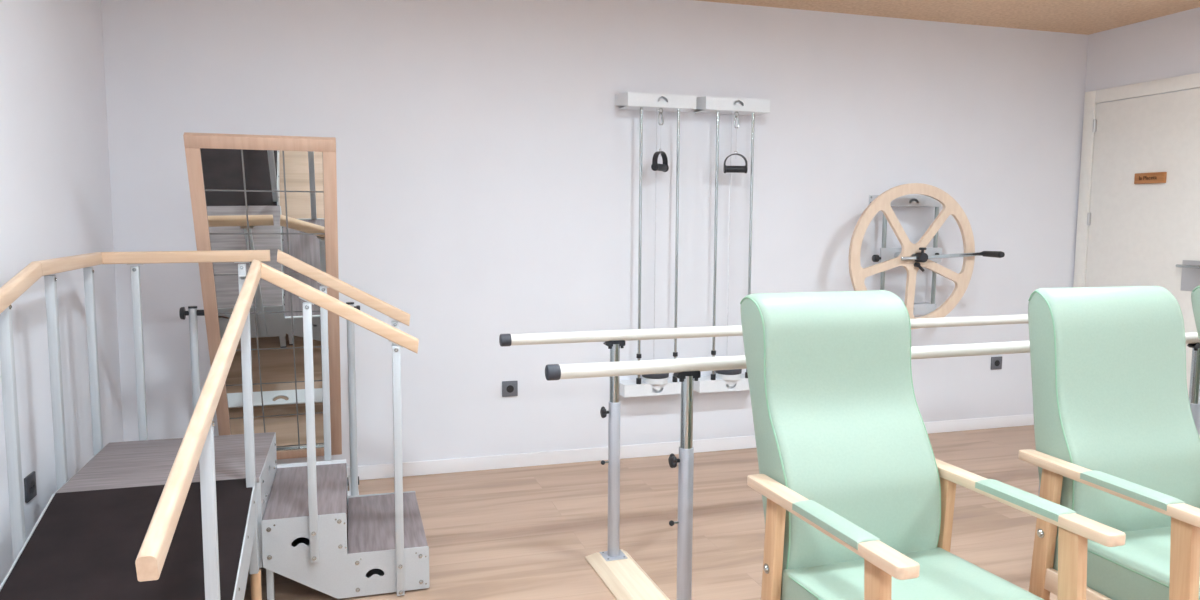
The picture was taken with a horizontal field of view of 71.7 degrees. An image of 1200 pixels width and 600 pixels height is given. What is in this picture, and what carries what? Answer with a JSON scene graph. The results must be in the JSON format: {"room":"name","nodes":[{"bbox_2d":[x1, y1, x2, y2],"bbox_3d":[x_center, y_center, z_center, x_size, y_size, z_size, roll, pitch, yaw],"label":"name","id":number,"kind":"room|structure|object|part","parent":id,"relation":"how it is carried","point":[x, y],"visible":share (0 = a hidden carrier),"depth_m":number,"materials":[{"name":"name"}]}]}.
{"room":"care facility","nodes":[
{"label":"care facility","id":0,"kind":"room"},
{"bbox_2d":[0,0,123,585],"bbox_3d":[-1.315,0.004,0.573,0.150,2.470,6.600,-1,6,-17],"label":"wall","id":1,"kind":"structure","parent":0,"point":[55,187],"depth_m":2.99,"materials":[{"name":"white paint"}]},
{"bbox_2d":[24,471,36,502],"bbox_3d":[-1.857,0.610,2.709,0.012,0.082,0.082,-1,6,-17],"label":"wall socket","id":2,"kind":"object","parent":1,"relation":"attached to","point":[30,489],"visible":1,"depth_m":2.69,"materials":[{"name":"plastic"}]},
{"bbox_2d":[101,0,1087,466],"bbox_3d":[0.406,-0.375,4.598,5.778,2.470,0.150,-1,6,-17],"label":"wall","id":3,"kind":"structure","parent":0,"point":[487,163],"depth_m":4.35,"materials":[{"name":"white paint"}]},
{"bbox_2d":[502,381,517,396],"bbox_3d":[-0.470,0.463,4.330,0.082,0.082,0.012,-1,6,-17],"label":"wall socket","id":4,"kind":"object","parent":3,"relation":"attached to","point":[509,388],"visible":1,"depth_m":4.33,"materials":[{"name":"plastic"}]},
{"bbox_2d":[614,92,696,396],"bbox_3d":[0.302,-0.283,4.399,0.427,1.588,0.186,-1,6,-17],"label":"pulley","id":5,"kind":"object","parent":3,"relation":"attached to","point":[651,384],"depth_m":4.36,"materials":[{"name":"silver metal"}]},
{"bbox_3d":[0.210,-0.274,4.349,0.015,1.457,0.016,-1,6,-17],"label":"guide rod","id":6,"kind":"part","parent":5,"relation":"part of","materials":[{"name":"silver metal"}]},
{"bbox_3d":[0.294,-0.312,4.413,0.004,1.402,0.004,-1,6,-17],"label":"cord","id":7,"kind":"part","parent":5,"relation":"part of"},
{"bbox_3d":[0.314,-0.729,4.322,0.043,0.118,0.124,4,6,31],"label":"pull handle","id":8,"kind":"part","parent":5,"relation":"part of","materials":[{"name":"black plastic"}]},
{"bbox_3d":[0.408,-0.278,4.409,0.015,1.457,0.016,-1,6,-17],"label":"guide rod","id":9,"kind":"part","parent":5,"relation":"part of","materials":[{"name":"silver metal"}]},
{"bbox_2d":[347,414,1033,479],"bbox_3d":[0.424,0.826,4.635,5.478,0.072,0.013,-1,6,-17],"label":"baseboard","id":10,"kind":"structure","parent":3,"relation":"attached to","point":[378,471],"depth_m":4.48,"materials":[{"name":"white paint"}]},
{"bbox_2d":[693,96,770,392],"bbox_3d":[0.711,-0.294,4.533,0.427,1.588,0.165,-1,6,-17],"label":"pulley","id":11,"kind":"object","parent":3,"relation":"attached to","point":[723,380],"depth_m":4.47,"materials":[{"name":"silver metal"}]},
{"bbox_3d":[0.623,-0.283,4.473,0.015,1.457,0.016,-1,6,-17],"label":"guide rod","id":12,"kind":"part","parent":11,"relation":"part of","materials":[{"name":"silver metal"}]},
{"bbox_3d":[0.707,-0.322,4.537,0.004,1.402,0.004,-1,6,-17],"label":"cord","id":13,"kind":"part","parent":11,"relation":"part of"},
{"bbox_3d":[0.726,-0.739,4.446,0.124,0.118,0.043,0,6,-2],"label":"pull handle","id":14,"kind":"part","parent":11,"relation":"part of","materials":[{"name":"black plastic"}]},
{"bbox_3d":[0.821,-0.288,4.533,0.015,1.457,0.016,-1,6,-17],"label":"guide rod","id":15,"kind":"part","parent":11,"relation":"part of","materials":[{"name":"silver metal"}]},
{"bbox_2d":[848,183,1004,328],"bbox_3d":[1.785,-0.248,4.720,0.881,0.822,0.435,-1,6,-17],"label":"wheel","id":16,"kind":"object","parent":3,"relation":"attached to","point":[912,257],"visible":0.89,"depth_m":4.69,"materials":[{"name":"beige wood"}]},
{"bbox_3d":[1.600,-0.240,4.793,0.045,0.042,0.042,-1,6,-17],"label":"knob","id":17,"kind":"part","parent":16,"relation":"part of","materials":[{"name":"black plastic"}]},
{"bbox_3d":[1.650,-0.254,4.831,0.025,0.590,0.025,-1,6,-17],"label":"guide rod","id":18,"kind":"part","parent":16,"relation":"part of","materials":[{"name":"silver metal"}]},
{"bbox_3d":[1.796,-0.185,4.666,0.054,0.053,0.031,-1,6,-17],"label":"lock lever","id":19,"kind":"part","parent":16,"relation":"part of","materials":[{"name":"black plastic"}]},
{"bbox_3d":[1.798,-0.253,4.643,0.054,0.083,0.063,-1,6,-17],"label":"clamp knob","id":20,"kind":"part","parent":16,"relation":"part of","materials":[{"name":"black plastic"}]},
{"bbox_3d":[1.991,-0.262,4.933,0.025,0.590,0.025,-1,6,-17],"label":"guide rod","id":21,"kind":"part","parent":16,"relation":"part of","materials":[{"name":"silver metal"}]},
{"bbox_3d":[1.952,-0.248,4.697,0.575,0.020,0.012,-4,6,-16],"label":"crank arm","id":22,"kind":"part","parent":16,"relation":"part of","materials":[{"name":"silver metal"}]},
{"bbox_2d":[991,356,1001,369],"bbox_3d":[2.495,0.397,5.220,0.082,0.082,0.012,-1,6,-17],"label":"wall socket","id":23,"kind":"object","parent":3,"relation":"attached to","point":[996,362],"visible":1,"depth_m":5.21,"materials":[{"name":"plastic"}]},
{"bbox_2d":[244,425,1057,599],"bbox_3d":[1.373,1.208,1.504,5.778,0.080,6.900,-1,6,-17],"label":"floor","id":24,"kind":"structure","parent":0,"point":[517,533],"depth_m":3.56,"materials":[{"name":"brown wood"}]},
{"bbox_2d":[0,249,429,599],"bbox_3d":[-1.005,0.497,2.199,1.168,1.179,2.354,-1,6,-17],"label":"stairs","id":25,"kind":"structure","parent":24,"relation":"on","point":[189,517],"depth_m":2.67,"materials":[{"name":"grey wood"}]},
{"bbox_3d":[-1.638,0.527,2.326,0.027,1.048,0.027,-1,6,-17],"label":"post","id":26,"kind":"part","parent":25,"relation":"part of","materials":[{"name":"grey metal"}]},
{"bbox_3d":[-1.459,0.157,1.766,0.030,0.404,1.508,-1,6,-17],"label":"handrail","id":27,"kind":"part","parent":25,"relation":"part of","materials":[{"name":"brown wood"}]},
{"bbox_3d":[-1.442,0.901,1.772,0.005,0.452,1.716,-1,6,-17],"label":"ramp panel","id":28,"kind":"part","parent":25,"relation":"part of","materials":[{"name":"black rubber"}]},
{"bbox_3d":[-1.747,0.398,2.679,0.027,0.958,0.027,-1,6,-17],"label":"post","id":29,"kind":"part","parent":25,"relation":"part of","materials":[{"name":"grey metal"}]},
{"bbox_3d":[-1.770,-0.124,2.781,0.030,0.048,0.666,-1,6,-17],"label":"handrail","id":30,"kind":"part","parent":25,"relation":"part of","materials":[{"name":"brown wood"}]},
{"bbox_3d":[-1.779,0.725,2.875,0.004,0.307,0.610,-1,6,-17],"label":"panel","id":31,"kind":"part","parent":25,"relation":"part of","materials":[{"name":"grey wood"}]},
{"bbox_3d":[-1.864,0.359,3.065,0.027,0.958,0.027,-1,6,-17],"label":"post","id":32,"kind":"part","parent":25,"relation":"part of","materials":[{"name":"grey metal"}]},
{"bbox_3d":[-1.757,0.334,3.177,0.027,0.930,0.027,-1,6,-17],"label":"post","id":33,"kind":"part","parent":25,"relation":"part of","materials":[{"name":"grey metal"}]},
{"bbox_3d":[-1.585,-0.165,3.167,0.608,0.050,0.030,-1,6,-17],"label":"handrail","id":34,"kind":"part","parent":25,"relation":"part of","materials":[{"name":"brown wood"}]},
{"bbox_3d":[-0.898,0.153,1.969,0.030,0.428,1.493,-1,6,-16],"label":"handrail","id":35,"kind":"part","parent":25,"relation":"part of","materials":[{"name":"brown wood"}]},
{"bbox_3d":[-0.852,0.677,1.828,0.027,0.852,0.027,-1,6,-17],"label":"post","id":36,"kind":"part","parent":25,"relation":"part of","materials":[{"name":"grey metal"}]},
{"bbox_3d":[-1.400,0.323,3.284,0.027,0.934,0.027,-1,6,-17],"label":"post","id":37,"kind":"part","parent":25,"relation":"part of","materials":[{"name":"grey metal"}]},
{"bbox_3d":[-0.889,0.888,1.938,0.005,0.452,1.716,-1,6,-17],"label":"ramp panel","id":38,"kind":"part","parent":25,"relation":"part of","materials":[{"name":"grey metal"}]},
{"bbox_3d":[-1.131,0.414,2.675,0.027,0.964,0.027,-1,6,-17],"label":"post","id":39,"kind":"part","parent":25,"relation":"part of","materials":[{"name":"grey metal"}]},
{"bbox_3d":[-1.137,0.965,2.744,0.033,0.142,0.033,-1,6,-17],"label":"leg","id":40,"kind":"part","parent":25,"relation":"part of","materials":[{"name":"brown wood"}]},
{"bbox_3d":[-1.408,0.755,2.672,0.589,0.290,0.004,-1,6,-17],"label":"panel","id":41,"kind":"part","parent":25,"relation":"part of","materials":[{"name":"grey metal"}]},
{"bbox_3d":[-1.212,0.702,3.044,0.004,0.287,0.610,-1,6,-17],"label":"panel","id":42,"kind":"part","parent":25,"relation":"part of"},
{"bbox_3d":[-1.108,0.951,2.789,0.022,0.138,0.026,-1,6,-17],"label":"leg","id":43,"kind":"part","parent":25,"relation":"part of","materials":[{"name":"grey metal"}]},
{"bbox_3d":[-0.957,0.443,2.747,0.027,0.873,0.027,-1,6,-17],"label":"post","id":44,"kind":"part","parent":25,"relation":"part of","materials":[{"name":"grey metal"}]},
{"bbox_3d":[-1.168,0.665,3.366,0.263,0.012,0.008,-1,6,-17],"label":"edge trim","id":45,"kind":"part","parent":25,"relation":"part of","materials":[{"name":"grey metal"}]},
{"bbox_3d":[-1.113,0.392,3.376,0.027,0.901,0.027,-1,6,-17],"label":"post","id":46,"kind":"part","parent":25,"relation":"part of","materials":[{"name":"grey metal"}]},
{"bbox_3d":[-0.865,0.026,2.731,0.522,0.323,0.030,-1,6,-17],"label":"handrail","id":47,"kind":"part","parent":25,"relation":"part of","materials":[{"name":"brown wood"}]},
{"bbox_3d":[-0.950,0.918,3.136,0.539,0.142,0.610,-1,6,-17],"label":"underside plate","id":48,"kind":"part","parent":25,"relation":"part of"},
{"bbox_3d":[-1.028,-0.046,3.347,0.507,0.320,0.030,-1,6,-17],"label":"handrail","id":49,"kind":"part","parent":25,"relation":"part of","materials":[{"name":"brown wood"}]},
{"bbox_3d":[-0.859,0.871,2.832,0.542,0.299,0.004,-1,6,-17],"label":"panel","id":50,"kind":"part","parent":25,"relation":"part of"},
{"bbox_3d":[-1.038,0.813,3.422,0.542,0.299,0.004,-1,6,-17],"label":"panel","id":51,"kind":"part","parent":25,"relation":"part of","materials":[{"name":"grey wood"}]},
{"bbox_3d":[-0.849,0.523,3.469,0.027,0.879,0.027,-1,6,-17],"label":"post","id":52,"kind":"part","parent":25,"relation":"part of","materials":[{"name":"grey metal"}]},
{"bbox_3d":[-0.690,0.587,2.841,0.027,0.873,0.027,-1,6,-17],"label":"post","id":53,"kind":"part","parent":25,"relation":"part of","materials":[{"name":"grey metal"}]},
{"bbox_2d":[179,132,359,495],"bbox_3d":[-1.407,0.142,3.578,0.720,1.616,0.761,-2,6,-18],"label":"mirror","id":54,"kind":"object","parent":24,"relation":"on","point":[272,193],"visible":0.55,"depth_m":3.44,"materials":[{"name":"brown wood"}]},
{"bbox_3d":[-1.731,0.055,3.461,0.036,0.053,0.054,-2,6,-18],"label":"tilt knob","id":55,"kind":"part","parent":54,"relation":"part of","materials":[{"name":"black plastic"}]},
{"bbox_3d":[-1.704,0.472,3.510,0.033,0.880,0.033,-2,6,-18],"label":"post","id":56,"kind":"part","parent":54,"relation":"part of","materials":[{"name":"grey metal"}]},
{"bbox_2d":[200,148,325,448],"bbox_3d":[-1.403,0.067,3.571,0.445,1.535,0.005,-1,33,-18],"label":"mirror glass","id":57,"kind":"object","parent":54,"relation":"attached to","point":[272,200],"depth_m":3.43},
{"bbox_3d":[-1.105,0.456,3.705,0.033,0.880,0.033,-2,6,-18],"label":"post","id":58,"kind":"part","parent":54,"relation":"part of","materials":[{"name":"grey metal"}]},
{"bbox_2d":[499,314,1199,599],"bbox_3d":[1.133,0.560,3.115,2.917,0.898,0.830,-2,6,-18],"label":"bars","id":59,"kind":"object","parent":24,"relation":"on","point":[625,579],"visible":0.62,"depth_m":2.92,"materials":[{"name":"white metal"}]},
{"bbox_3d":[0.019,0.417,3.080,0.032,0.044,0.043,-2,6,-18],"label":"height knob","id":60,"kind":"part","parent":59,"relation":"part of","materials":[{"name":"black plastic"}]},
{"bbox_3d":[0.054,0.294,3.079,0.037,0.268,0.037,-2,6,-18],"label":"post","id":61,"kind":"part","parent":59,"relation":"part of","materials":[{"name":"silver metal"}]},
{"bbox_3d":[0.152,1.016,2.837,0.170,0.034,0.830,-2,6,-18],"label":"board","id":62,"kind":"part","parent":59,"relation":"part of","materials":[{"name":"brown wood"}]},
{"bbox_3d":[0.222,0.477,2.464,0.032,0.044,0.043,-2,6,-18],"label":"height knob","id":63,"kind":"part","parent":59,"relation":"part of","materials":[{"name":"black plastic"}]},
{"bbox_3d":[0.257,0.355,2.462,0.037,0.268,0.037,-2,6,-18],"label":"post","id":64,"kind":"part","parent":59,"relation":"part of","materials":[{"name":"silver metal"}]},
{"bbox_3d":[2.231,0.303,3.106,0.037,0.268,0.037,-2,6,-18],"label":"post","id":65,"kind":"part","parent":59,"relation":"part of","materials":[{"name":"silver metal"}]},
{"bbox_2d":[740,290,1125,599],"bbox_3d":[0.705,0.560,1.997,0.571,1.108,0.775,-2,6,-18],"label":"armchair","id":66,"kind":"object","parent":24,"relation":"on","point":[858,503],"visible":1,"depth_m":2.11,"materials":[{"name":"green leather"}]},
{"bbox_3d":[0.422,0.790,2.069,0.028,0.634,0.089,-2,6,-18],"label":"leg","id":67,"kind":"part","parent":66,"relation":"part of","materials":[{"name":"brown wood"}]},
{"bbox_3d":[0.487,0.482,1.830,0.052,0.026,0.594,-2,6,-18],"label":"armrest","id":68,"kind":"part","parent":66,"relation":"part of","materials":[{"name":"brown wood"}]},
{"bbox_3d":[0.631,0.372,2.206,0.450,0.774,0.298,-2,6,-18],"label":"backrest","id":69,"kind":"part","parent":66,"relation":"part of","materials":[{"name":"green plastic"}]},
{"bbox_3d":[0.556,0.830,1.669,0.028,0.634,0.080,-2,6,-18],"label":"leg","id":70,"kind":"part","parent":66,"relation":"part of","materials":[{"name":"brown wood"}]},
{"bbox_3d":[0.748,0.729,1.882,0.472,0.126,0.500,-2,6,-18],"label":"seat","id":71,"kind":"part","parent":66,"relation":"part of","materials":[{"name":"green plastic"}]},
{"bbox_3d":[0.901,0.778,2.227,0.028,0.634,0.089,-2,6,-18],"label":"leg","id":72,"kind":"part","parent":66,"relation":"part of","materials":[{"name":"brown wood"}]},
{"bbox_3d":[0.977,0.469,1.992,0.052,0.026,0.594,-2,6,-18],"label":"armrest","id":73,"kind":"part","parent":66,"relation":"part of","materials":[{"name":"brown wood"}]},
{"bbox_3d":[1.034,0.817,1.827,0.028,0.634,0.080,-2,6,-18],"label":"leg","id":74,"kind":"part","parent":66,"relation":"part of","materials":[{"name":"brown wood"}]},
{"bbox_2d":[1018,286,1199,599],"bbox_3d":[1.519,0.545,2.166,0.571,1.115,0.667,-1,6,-14],"label":"armchair","id":75,"kind":"object","parent":24,"relation":"on","point":[1117,440],"visible":0.97,"depth_m":2.29,"materials":[{"name":"green leather"}]},
{"bbox_3d":[1.227,0.771,2.310,0.028,0.634,0.089,-1,6,-14],"label":"leg","id":76,"kind":"part","parent":75,"relation":"part of","materials":[{"name":"brown wood"}]},
{"bbox_3d":[1.278,0.783,2.110,0.020,0.060,0.425,-1,6,-14],"label":"rail","id":77,"kind":"part","parent":75,"relation":"part of","materials":[{"name":"brown wood"}]},
{"bbox_3d":[1.277,0.463,2.067,0.052,0.026,0.594,-1,6,-14],"label":"armrest","id":78,"kind":"part","parent":75,"relation":"part of","materials":[{"name":"brown wood"}]},
{"bbox_3d":[1.539,0.712,2.101,0.472,0.126,0.500,-1,6,-14],"label":"seat","id":79,"kind":"part","parent":75,"relation":"part of","materials":[{"name":"green plastic"}]},
{"bbox_3d":[1.332,0.811,1.901,0.028,0.634,0.080,-1,6,-14],"label":"leg","id":80,"kind":"part","parent":75,"relation":"part of","materials":[{"name":"brown wood"}]},
{"bbox_2d":[1191,285,1199,341],"bbox_3d":[2.250,0.523,2.461,0.571,1.108,0.775,-1,6,-17],"label":"armchair","id":81,"kind":"object","parent":24,"relation":"on","point":[1195,295],"visible":1,"depth_m":2.69,"materials":[{"name":"green leather"}]},
{"bbox_2d":[697,0,1199,34],"bbox_3d":[1.385,-1.340,1.259,5.778,0.100,6.900,-1,6,-17],"label":"ceiling","id":82,"kind":"structure","parent":0,"point":[1086,17],"depth_m":4.60,"materials":[{"name":"brown wood"}]},
{"bbox_2d":[1073,7,1199,283],"bbox_3d":[4.074,-0.125,2.190,0.150,2.470,6.600,-1,6,-17],"label":"wall","id":83,"kind":"structure","parent":0,"point":[1168,46],"depth_m":4.83,"materials":[{"name":"white paint"}]},
{"bbox_2d":[1073,73,1199,286],"bbox_3d":[3.188,-0.205,4.835,0.022,2.113,0.993,-1,6,-17],"label":"trim","id":84,"kind":"structure","parent":83,"relation":"attached to","point":[1191,81],"depth_m":5.18,"materials":[{"name":"paint"}]},
{"bbox_2d":[1085,88,1199,437],"bbox_3d":[3.179,-0.167,4.839,0.098,2.025,0.841,-1,6,-17],"label":"door","id":85,"kind":"structure","parent":83,"relation":"in","point":[1140,234],"depth_m":4.81,"materials":[{"name":"paint"}]},
{"bbox_2d":[1134,172,1166,183],"bbox_3d":[3.176,-0.704,4.792,0.023,0.062,0.186,-1,6,-17],"label":"door sign","id":86,"kind":"object","parent":85,"relation":"attached to","point":[1154,177],"visible":1,"depth_m":4.78,"materials":[{"name":"brown wood"}]},
{"bbox_3d":[3.238,-0.185,4.560,0.052,0.020,0.149,-1,6,-17],"label":"lever handle","id":87,"kind":"part","parent":85,"relation":"part of","materials":[{"name":"silver metal"}]},
{"bbox_3d":[3.271,-0.131,4.553,0.005,0.170,0.167,-1,6,-17],"label":"handle plate","id":88,"kind":"part","parent":85,"relation":"part of","materials":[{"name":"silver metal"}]}
]}

